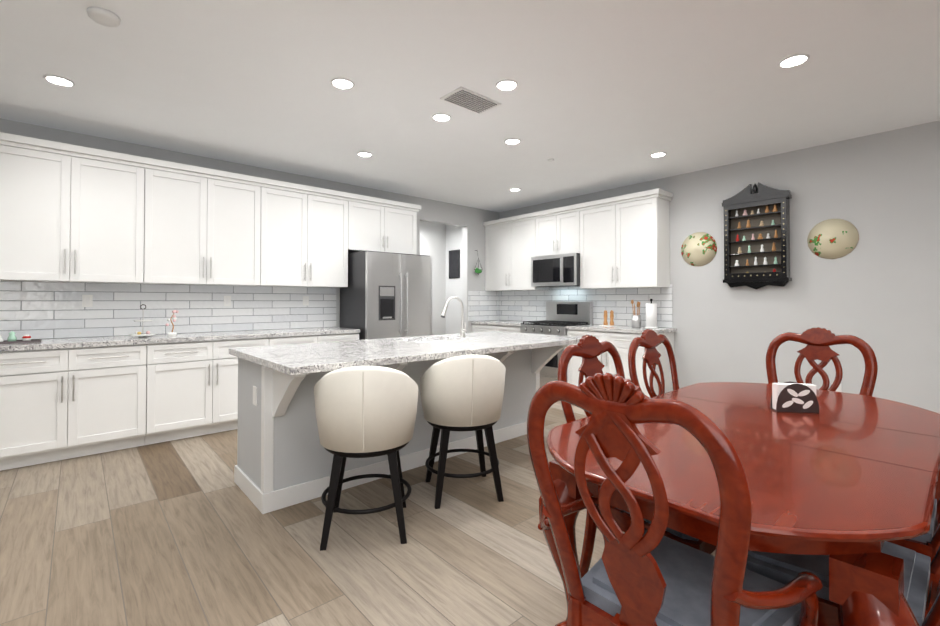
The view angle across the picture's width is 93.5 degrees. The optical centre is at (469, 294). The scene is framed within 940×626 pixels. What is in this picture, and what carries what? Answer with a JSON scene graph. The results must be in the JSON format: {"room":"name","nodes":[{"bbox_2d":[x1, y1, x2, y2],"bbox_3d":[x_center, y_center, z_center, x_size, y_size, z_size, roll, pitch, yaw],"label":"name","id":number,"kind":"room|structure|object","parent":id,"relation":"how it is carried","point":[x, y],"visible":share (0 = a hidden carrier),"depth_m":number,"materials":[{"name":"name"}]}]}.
{"room":"dining room and kitchen","nodes":[
{"label":"dining room and kitchen","id":0,"kind":"room"},
{"bbox_2d":[0,118,498,332],"bbox_3d":[-2.911,-0.064,4.512,9.000,2.740,0.120,1,-1,-42],"label":"wall","id":1,"kind":"structure","parent":0,"point":[470,220],"depth_m":5.55,"materials":[{"name":"paint"}]},
{"bbox_2d":[0,140,83,283],"bbox_3d":[-3.572,-0.647,3.630,0.552,1.067,0.328,1,-1,-42],"label":"upper cabinet","id":2,"kind":"object","parent":1,"relation":"attached to","point":[42,187],"depth_m":3.54,"materials":[{"name":"white wood"}]},
{"bbox_2d":[82,295,92,306],"bbox_3d":[-3.423,0.055,3.953,0.070,0.110,0.007,1,-1,-42],"label":"electrical outlet plate","id":3,"kind":"object","parent":1,"relation":"attached to","point":[87,300],"depth_m":3.95,"materials":[{"name":"white plastic"}]},
{"bbox_2d":[80,152,155,283],"bbox_3d":[-3.226,-0.643,3.937,0.614,1.067,0.328,1,-1,-42],"label":"upper cabinet","id":4,"kind":"object","parent":1,"relation":"attached to","point":[121,238],"depth_m":3.87,"materials":[{"name":"white wood"}]},
{"bbox_2d":[156,164,215,287],"bbox_3d":[-2.858,-0.638,4.265,0.613,1.067,0.328,1,-1,-42],"label":"upper cabinet","id":5,"kind":"object","parent":1,"relation":"attached to","point":[185,200],"depth_m":4.20,"materials":[{"name":"white wood"}]},
{"bbox_2d":[224,296,230,305],"bbox_3d":[-2.581,0.065,4.702,0.070,0.110,0.007,1,-1,-42],"label":"electrical outlet plate","id":6,"kind":"object","parent":1,"relation":"attached to","point":[227,299],"depth_m":4.70,"materials":[{"name":"white plastic"}]},
{"bbox_2d":[212,176,267,287],"bbox_3d":[-2.488,-0.634,4.594,0.613,1.067,0.328,1,-1,-42],"label":"upper cabinet","id":7,"kind":"object","parent":1,"relation":"attached to","point":[241,205],"depth_m":4.52,"materials":[{"name":"white wood"}]},
{"bbox_2d":[268,184,315,287],"bbox_3d":[-2.120,-0.630,4.921,0.614,1.067,0.328,1,-1,-42],"label":"upper cabinet","id":8,"kind":"object","parent":1,"relation":"attached to","point":[291,211],"depth_m":4.86,"materials":[{"name":"white wood"}]},
{"bbox_2d":[303,296,308,304],"bbox_3d":[-1.955,0.072,5.259,0.070,0.110,0.007,1,-1,-42],"label":"electrical outlet plate","id":9,"kind":"object","parent":1,"relation":"attached to","point":[305,298],"depth_m":5.26,"materials":[{"name":"white plastic"}]},
{"bbox_2d":[316,192,355,287],"bbox_3d":[-1.750,-0.625,5.249,0.613,1.067,0.328,1,-1,-42],"label":"upper cabinet","id":10,"kind":"object","parent":1,"relation":"attached to","point":[335,215],"depth_m":5.18,"materials":[{"name":"white wood"}]},
{"bbox_2d":[356,200,391,252],"bbox_3d":[-1.358,-0.847,5.601,0.554,0.615,0.328,1,-1,-42],"label":"upper cabinet","id":11,"kind":"object","parent":1,"relation":"attached to","point":[373,218],"depth_m":5.53,"materials":[{"name":"white wood"}]},
{"bbox_2d":[392,204,419,254],"bbox_3d":[-1.033,-0.843,5.890,0.554,0.615,0.328,1,-1,-42],"label":"upper cabinet","id":12,"kind":"object","parent":1,"relation":"attached to","point":[404,220],"depth_m":5.82,"materials":[{"name":"white wood"}]},
{"bbox_2d":[474,250,481,274],"bbox_3d":[0.122,-0.517,7.044,0.173,0.395,0.133,1,-1,-42],"label":"hanging plant","id":13,"kind":"object","parent":1,"relation":"attached to","point":[478,271],"visible":1,"depth_m":6.99,"materials":[{"name":"green plant"}]},
{"bbox_2d":[0,401,715,625],"bbox_3d":[0.564,1.329,2.452,11.720,0.100,10.690,1,-1,-42],"label":"floor","id":14,"kind":"structure","parent":0,"point":[183,532],"depth_m":2.22,"materials":[{"name":"brown wood"}]},
{"bbox_2d":[0,348,79,470],"bbox_3d":[-3.476,0.853,3.502,0.552,0.880,0.618,1,-1,-42],"label":"base cabinet","id":15,"kind":"object","parent":14,"relation":"on","point":[40,391],"depth_m":3.32,"materials":[{"name":"white wood"}]},
{"bbox_2d":[0,328,359,351],"bbox_3d":[-2.582,0.404,4.292,2.991,0.040,0.633,1,-1,-42],"label":"countertop","id":16,"kind":"structure","parent":15,"relation":"on","point":[257,333],"depth_m":3.92,"materials":[{"name":"grey stone"}]},
{"bbox_2d":[0,331,40,343],"bbox_3d":[-3.538,0.325,3.428,0.300,0.093,0.140,1,-1,-42],"label":"tray","id":17,"kind":"object","parent":16,"relation":"on","point":[11,338],"visible":1,"depth_m":3.42,"materials":[{"name":"grey metal"}]},
{"bbox_2d":[129,304,156,336],"bbox_3d":[-2.953,0.232,3.989,0.210,0.294,0.210,1,-1,-42],"label":"tray stand","id":18,"kind":"object","parent":16,"relation":"on","point":[142,334],"visible":1,"depth_m":3.98,"materials":[{"name":"white ceramic"}]},
{"bbox_2d":[166,310,178,335],"bbox_3d":[-2.788,0.261,4.136,0.105,0.239,0.080,1,-1,-42],"label":"tree figurine","id":19,"kind":"object","parent":16,"relation":"on","point":[174,318],"visible":1,"depth_m":4.13,"materials":[{"name":"white ceramic"}]},
{"bbox_2d":[80,344,159,456],"bbox_3d":[-3.130,0.857,3.809,0.614,0.880,0.618,1,-1,-42],"label":"base cabinet","id":20,"kind":"object","parent":14,"relation":"on","point":[118,385],"depth_m":3.63,"materials":[{"name":"white wood"}]},
{"bbox_2d":[156,340,223,442],"bbox_3d":[-2.762,0.862,4.137,0.613,0.880,0.618,1,-1,-42],"label":"base cabinet","id":21,"kind":"object","parent":14,"relation":"on","point":[189,377],"depth_m":3.96,"materials":[{"name":"white wood"}]},
{"bbox_2d":[220,336,275,431],"bbox_3d":[-2.392,0.866,4.465,0.613,0.880,0.618,1,-1,-42],"label":"base cabinet","id":22,"kind":"object","parent":14,"relation":"on","point":[228,394],"depth_m":4.19,"materials":[{"name":"white wood"}]},
{"bbox_2d":[276,336,323,344],"bbox_3d":[-2.024,0.870,4.793,0.614,0.880,0.618,1,-1,-42],"label":"base cabinet","id":23,"kind":"object","parent":14,"relation":"on","point":[280,340],"depth_m":4.60,"materials":[{"name":"white wood"}]},
{"bbox_2d":[324,332,359,341],"bbox_3d":[-1.677,0.874,5.101,0.552,0.880,0.618,1,-1,-42],"label":"base cabinet","id":24,"kind":"object","parent":14,"relation":"on","point":[347,336],"depth_m":4.94,"materials":[{"name":"white wood"}]},
{"bbox_2d":[314,366,417,550],"bbox_3d":[-0.569,0.818,2.454,0.595,0.923,0.595,1,-1,-42],"label":"bar stool","id":25,"kind":"object","parent":14,"relation":"on","point":[365,411],"visible":1,"depth_m":2.23,"materials":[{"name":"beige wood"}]},
{"bbox_2d":[340,250,431,339],"bbox_3d":[-1.029,0.409,5.543,0.920,1.822,0.772,1,-1,-42],"label":"refrigerator","id":26,"kind":"object","parent":14,"relation":"on","point":[385,294],"visible":0.56,"depth_m":5.25,"materials":[{"name":"grey metal"}]},
{"bbox_2d":[233,339,572,513],"bbox_3d":[-0.352,0.854,3.526,2.538,0.880,0.964,1,-1,-42],"label":"kitchen island","id":27,"kind":"object","parent":14,"relation":"on","point":[284,457],"depth_m":2.81,"materials":[{"name":"paint"}]},
{"bbox_2d":[229,331,581,374],"bbox_3d":[-0.295,0.393,3.469,2.610,0.040,1.174,1,-1,-42],"label":"island countertop","id":28,"kind":"structure","parent":27,"relation":"on","point":[304,358],"depth_m":2.96,"materials":[{"name":"grey stone"}]},
{"bbox_2d":[441,296,466,336],"bbox_3d":[-0.140,0.195,3.956,0.278,0.366,0.093,1,-1,-42],"label":"faucet","id":29,"kind":"object","parent":28,"relation":"on","point":[463,330],"visible":1,"depth_m":4.01,"materials":[{"name":"silver metal"}]},
{"bbox_2d":[420,355,505,508],"bbox_3d":[-0.050,0.824,2.909,0.582,0.923,0.582,1,-1,-42],"label":"bar stool","id":30,"kind":"object","parent":14,"relation":"on","point":[463,393],"visible":1,"depth_m":2.68,"materials":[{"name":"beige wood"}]},
{"bbox_2d":[472,324,491,332],"bbox_3d":[0.457,0.900,7.016,0.618,0.880,0.590,1,-1,-42],"label":"base cabinet","id":31,"kind":"object","parent":14,"relation":"on","point":[475,327],"depth_m":6.87,"materials":[{"name":"white wood"}]},
{"bbox_2d":[472,320,542,327],"bbox_3d":[0.608,0.437,6.841,0.633,0.040,1.062,1,-1,-42],"label":"countertop","id":32,"kind":"structure","parent":31,"relation":"on","point":[507,323],"depth_m":6.79,"materials":[{"name":"grey stone"}]},
{"bbox_2d":[492,324,520,332],"bbox_3d":[0.771,0.895,6.664,0.618,0.880,0.590,1,-1,-42],"label":"base cabinet","id":33,"kind":"object","parent":14,"relation":"on","point":[495,327],"depth_m":6.53,"materials":[{"name":"white wood"}]},
{"bbox_2d":[520,301,592,386],"bbox_3d":[1.169,0.710,6.112,0.720,1.235,0.756,1,-1,-42],"label":"gas range","id":34,"kind":"object","parent":14,"relation":"on","point":[560,316],"visible":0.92,"depth_m":6.07,"materials":[{"name":"silver metal"}]},
{"bbox_2d":[566,328,599,385],"bbox_3d":[1.679,0.881,5.643,0.618,0.880,0.606,1,-1,-42],"label":"base cabinet","id":35,"kind":"object","parent":14,"relation":"on","point":[575,362],"depth_m":5.58,"materials":[{"name":"white wood"}]},
{"bbox_2d":[557,334,715,577],"bbox_3d":[0.732,0.727,1.812,0.546,1.096,0.603,1,-1,-42],"label":"dining chair","id":36,"kind":"object","parent":14,"relation":"on","point":[588,349],"visible":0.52,"depth_m":1.84,"materials":[{"name":"brown wood"}]},
{"bbox_2d":[600,332,673,397],"bbox_3d":[2.002,0.877,5.280,0.618,0.880,0.606,1,-1,-42],"label":"base cabinet","id":37,"kind":"object","parent":14,"relation":"on","point":[622,341],"depth_m":5.09,"materials":[{"name":"white wood"}]},
{"bbox_2d":[568,324,675,335],"bbox_3d":[1.845,0.419,5.451,0.633,0.040,1.123,1,-1,-42],"label":"countertop","id":38,"kind":"structure","parent":37,"relation":"on","point":[595,327],"depth_m":5.33,"materials":[{"name":"grey stone"}]},
{"bbox_2d":[599,310,616,325],"bbox_3d":[1.788,0.299,5.695,0.100,0.204,0.210,1,-1,-42],"label":"pepper mills","id":39,"kind":"object","parent":38,"relation":"on","point":[605,322],"visible":1,"depth_m":5.67,"materials":[{"name":"brown wood"}]},
{"bbox_2d":[631,300,640,327],"bbox_3d":[2.041,0.229,5.417,0.118,0.338,0.114,1,-1,-42],"label":"utensil crock","id":40,"kind":"object","parent":38,"relation":"on","point":[636,321],"visible":1,"depth_m":5.37,"materials":[{"name":"white metal"}]},
{"bbox_2d":[645,299,657,327],"bbox_3d":[2.164,0.220,5.272,0.150,0.351,0.150,1,-1,-42],"label":"towel stand","id":41,"kind":"object","parent":38,"relation":"on","point":[651,314],"visible":1,"depth_m":5.22,"materials":[{"name":"white paper"}]},
{"bbox_2d":[628,329,678,396],"bbox_3d":[1.177,0.733,2.229,0.546,1.096,0.603,1,-1,-42],"label":"dining chair","id":42,"kind":"object","parent":14,"relation":"on","point":[649,340],"visible":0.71,"depth_m":2.41,"materials":[{"name":"brown wood"}]},
{"bbox_2d":[527,373,822,625],"bbox_3d":[0.515,0.719,1.138,0.603,1.096,0.588,1,-1,-42],"label":"chair","id":43,"kind":"object","parent":14,"relation":"on","point":[637,574],"visible":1,"depth_m":0.99,"materials":[{"name":"brown wood"}]},
{"bbox_2d":[538,382,939,625],"bbox_3d":[1.166,0.897,1.781,1.973,0.773,1.099,1,-1,-42],"label":"dining table","id":44,"kind":"object","parent":14,"relation":"on","point":[848,484],"visible":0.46,"depth_m":1.25,"materials":[{"name":"brown wood"}]},
{"bbox_2d":[770,381,818,412],"bbox_3d":[1.430,0.449,1.950,0.170,0.125,0.057,0,-1,8],"label":"napkin holder","id":45,"kind":"object","parent":44,"relation":"on","point":[789,396],"visible":1,"depth_m":1.93,"materials":[{"name":"grey metal"}]},
{"bbox_2d":[766,327,877,395],"bbox_3d":[1.828,0.735,2.393,0.603,1.096,0.546,1,-1,-42],"label":"chair","id":46,"kind":"object","parent":14,"relation":"on","point":[818,341],"visible":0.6,"depth_m":2.55,"materials":[{"name":"brown wood"}]},
{"bbox_2d":[746,541,939,625],"bbox_3d":[1.136,0.720,1.282,0.546,1.096,0.603,1,-1,-42],"label":"dining chair","id":47,"kind":"object","parent":14,"relation":"on","point":[922,584],"visible":0.23,"depth_m":1.23,"materials":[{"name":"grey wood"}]},
{"bbox_2d":[887,499,939,560],"bbox_3d":[1.559,0.726,1.665,0.546,1.096,0.603,1,-1,-42],"label":"dining chair","id":48,"kind":"object","parent":14,"relation":"on","point":[928,544],"visible":0.12,"depth_m":1.45,"materials":[{"name":"brown wood"}]},
{"bbox_2d":[420,221,445,334],"bbox_3d":[-2.081,-0.028,7.190,4.200,2.740,0.120,1,-1,-42],"label":"wall","id":49,"kind":"structure","parent":0,"point":[433,240],"depth_m":8.40,"materials":[{"name":"paint"}]},
{"bbox_2d":[0,0,939,211],"bbox_3d":[0.564,-1.510,2.489,11.720,0.100,10.690,1,-1,-42],"label":"ceiling","id":50,"kind":"structure","parent":0,"point":[607,95],"depth_m":3.02,"materials":[{"name":"paint"}]},
{"bbox_2d":[43,75,74,86],"bbox_3d":[-2.774,-1.451,2.983,0.154,0.014,0.176,1,-1,-42],"label":"recessed light","id":51,"kind":"object","parent":50,"relation":"in","point":[54,79],"depth_m":2.99,"materials":[{"name":"white"}]},
{"bbox_2d":[87,7,120,26],"bbox_3d":[-1.913,-1.447,2.309,0.135,0.030,0.135,-1,-1,39],"label":"smoke detector","id":52,"kind":"object","parent":50,"relation":"attached to","point":[103,16],"depth_m":2.28,"materials":[{"name":"white plastic"}]},
{"bbox_2d":[330,78,353,89],"bbox_3d":[-0.873,-1.450,3.023,0.154,0.014,0.168,1,-1,-42],"label":"recessed light","id":53,"kind":"object","parent":50,"relation":"in","point":[339,83],"depth_m":3.03,"materials":[{"name":"white"}]},
{"bbox_2d":[357,151,372,156],"bbox_3d":[-1.065,-1.431,4.485,0.158,0.014,0.172,1,-1,-42],"label":"recessed light","id":54,"kind":"object","parent":50,"relation":"in","point":[362,154],"depth_m":4.50,"materials":[{"name":"white"}]},
{"bbox_2d":[432,113,450,121],"bbox_3d":[-0.233,-1.443,3.581,0.158,0.014,0.163,1,-1,-42],"label":"recessed light","id":55,"kind":"object","parent":50,"relation":"in","point":[439,117],"depth_m":3.59,"materials":[{"name":"white"}]},
{"bbox_2d":[440,86,500,113],"bbox_3d":[0.007,-1.442,3.298,0.400,0.014,0.240,1,-1,-42],"label":"ceiling vent","id":56,"kind":"object","parent":50,"relation":"in","point":[467,99],"visible":1,"depth_m":3.28,"materials":[{"name":"grey metal"}]},
{"bbox_2d":[495,79,517,90],"bbox_3d":[0.255,-1.450,3.044,0.165,0.014,0.162,1,-1,-42],"label":"recessed light","id":57,"kind":"object","parent":50,"relation":"in","point":[506,84],"depth_m":3.06,"materials":[{"name":"white plastic"}]},
{"bbox_2d":[504,138,520,144],"bbox_3d":[0.396,-1.436,4.119,0.160,0.014,0.168,1,-1,-42],"label":"recessed light","id":58,"kind":"object","parent":50,"relation":"in","point":[511,141],"depth_m":4.13,"materials":[{"name":"white"}]},
{"bbox_2d":[509,188,520,191],"bbox_3d":[0.601,-1.412,5.902,0.159,0.014,0.162,1,-1,-42],"label":"recessed light","id":59,"kind":"object","parent":50,"relation":"in","point":[512,189],"depth_m":5.92,"materials":[{"name":"white plastic"}]},
{"bbox_2d":[650,152,666,157],"bbox_3d":[1.913,-1.431,4.490,0.174,0.014,0.159,1,-1,-42],"label":"recessed light","id":60,"kind":"object","parent":50,"relation":"in","point":[657,154],"depth_m":4.50,"materials":[{"name":"white"}]},
{"bbox_2d":[778,54,809,67],"bbox_3d":[2.005,-1.454,2.736,0.167,0.014,0.154,1,-1,-42],"label":"recessed light","id":61,"kind":"object","parent":50,"relation":"in","point":[795,60],"depth_m":2.74,"materials":[{"name":"white plastic"}]},
{"bbox_2d":[446,120,939,413],"bbox_3d":[3.005,-0.061,4.721,0.120,2.740,10.570,1,-1,-42],"label":"wall","id":62,"kind":"structure","parent":0,"point":[877,289],"depth_m":4.20,"materials":[{"name":"paint"}]},
{"bbox_2d":[449,249,459,278],"bbox_3d":[-0.297,-0.578,8.333,0.022,0.530,0.305,1,-1,-42],"label":"framed picture","id":63,"kind":"object","parent":62,"relation":"attached to","point":[454,263],"visible":0.89,"depth_m":8.31,"materials":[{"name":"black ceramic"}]},
{"bbox_2d":[484,220,503,291],"bbox_3d":[0.566,-0.601,7.132,0.328,1.067,0.592,1,-1,-42],"label":"upper cabinet","id":64,"kind":"object","parent":62,"relation":"attached to","point":[494,233],"depth_m":7.09,"materials":[{"name":"white wood"}]},
{"bbox_2d":[504,216,555,291],"bbox_3d":[0.900,-0.606,6.756,0.328,1.067,0.652,1,-1,-42],"label":"upper cabinet","id":65,"kind":"object","parent":62,"relation":"attached to","point":[522,236],"depth_m":6.68,"materials":[{"name":"white wood"}]},
{"bbox_2d":[540,212,551,255],"bbox_3d":[1.224,-0.849,6.395,0.328,0.590,0.439,1,-1,-42],"label":"upper cabinet","id":66,"kind":"object","parent":62,"relation":"attached to","point":[546,220],"depth_m":6.31,"materials":[{"name":"white wood"}]},
{"bbox_2d":[552,208,579,254],"bbox_3d":[1.437,-0.852,6.156,0.328,0.590,0.440,1,-1,-42],"label":"upper cabinet","id":67,"kind":"object","parent":62,"relation":"attached to","point":[566,224],"depth_m":6.05,"materials":[{"name":"white wood"}]},
{"bbox_2d":[531,253,579,287],"bbox_3d":[1.278,-0.332,6.222,0.465,0.434,0.756,1,-1,-42],"label":"microwave","id":68,"kind":"object","parent":67,"relation":"attached to","point":[559,270],"visible":0.92,"depth_m":6.05,"materials":[{"name":"grey metal"}]},
{"bbox_2d":[576,204,607,291],"bbox_3d":[1.757,-0.618,5.793,0.328,1.067,0.644,1,-1,-42],"label":"upper cabinet","id":69,"kind":"object","parent":62,"relation":"attached to","point":[593,252],"depth_m":5.73,"materials":[{"name":"white wood"}]},
{"bbox_2d":[608,192,671,287],"bbox_3d":[2.086,-0.623,5.423,0.328,1.067,0.583,1,-1,-42],"label":"upper cabinet","id":70,"kind":"object","parent":62,"relation":"attached to","point":[620,245],"depth_m":5.28,"materials":[{"name":"white wood"}]},
{"bbox_2d":[681,232,716,265],"bbox_3d":[2.581,-0.523,5.030,0.108,0.392,0.392,1,-1,-42],"label":"decorative plate","id":71,"kind":"object","parent":62,"relation":"attached to","point":[698,248],"visible":1,"depth_m":5.01,"materials":[{"name":"beige ceramic"}]},
{"bbox_2d":[722,182,791,288],"bbox_3d":[2.965,-0.610,4.585,0.128,1.105,0.600,1,-1,-42],"label":"display shelf","id":72,"kind":"object","parent":62,"relation":"attached to","point":[756,240],"visible":1,"depth_m":4.58,"materials":[{"name":"black wood"}]},
{"bbox_2d":[807,219,858,258],"bbox_3d":[3.379,-0.529,4.133,0.108,0.380,0.380,1,-1,-42],"label":"decorative plate","id":73,"kind":"object","parent":62,"relation":"attached to","point":[832,238],"visible":1,"depth_m":4.12,"materials":[{"name":"beige ceramic"}]}
]}

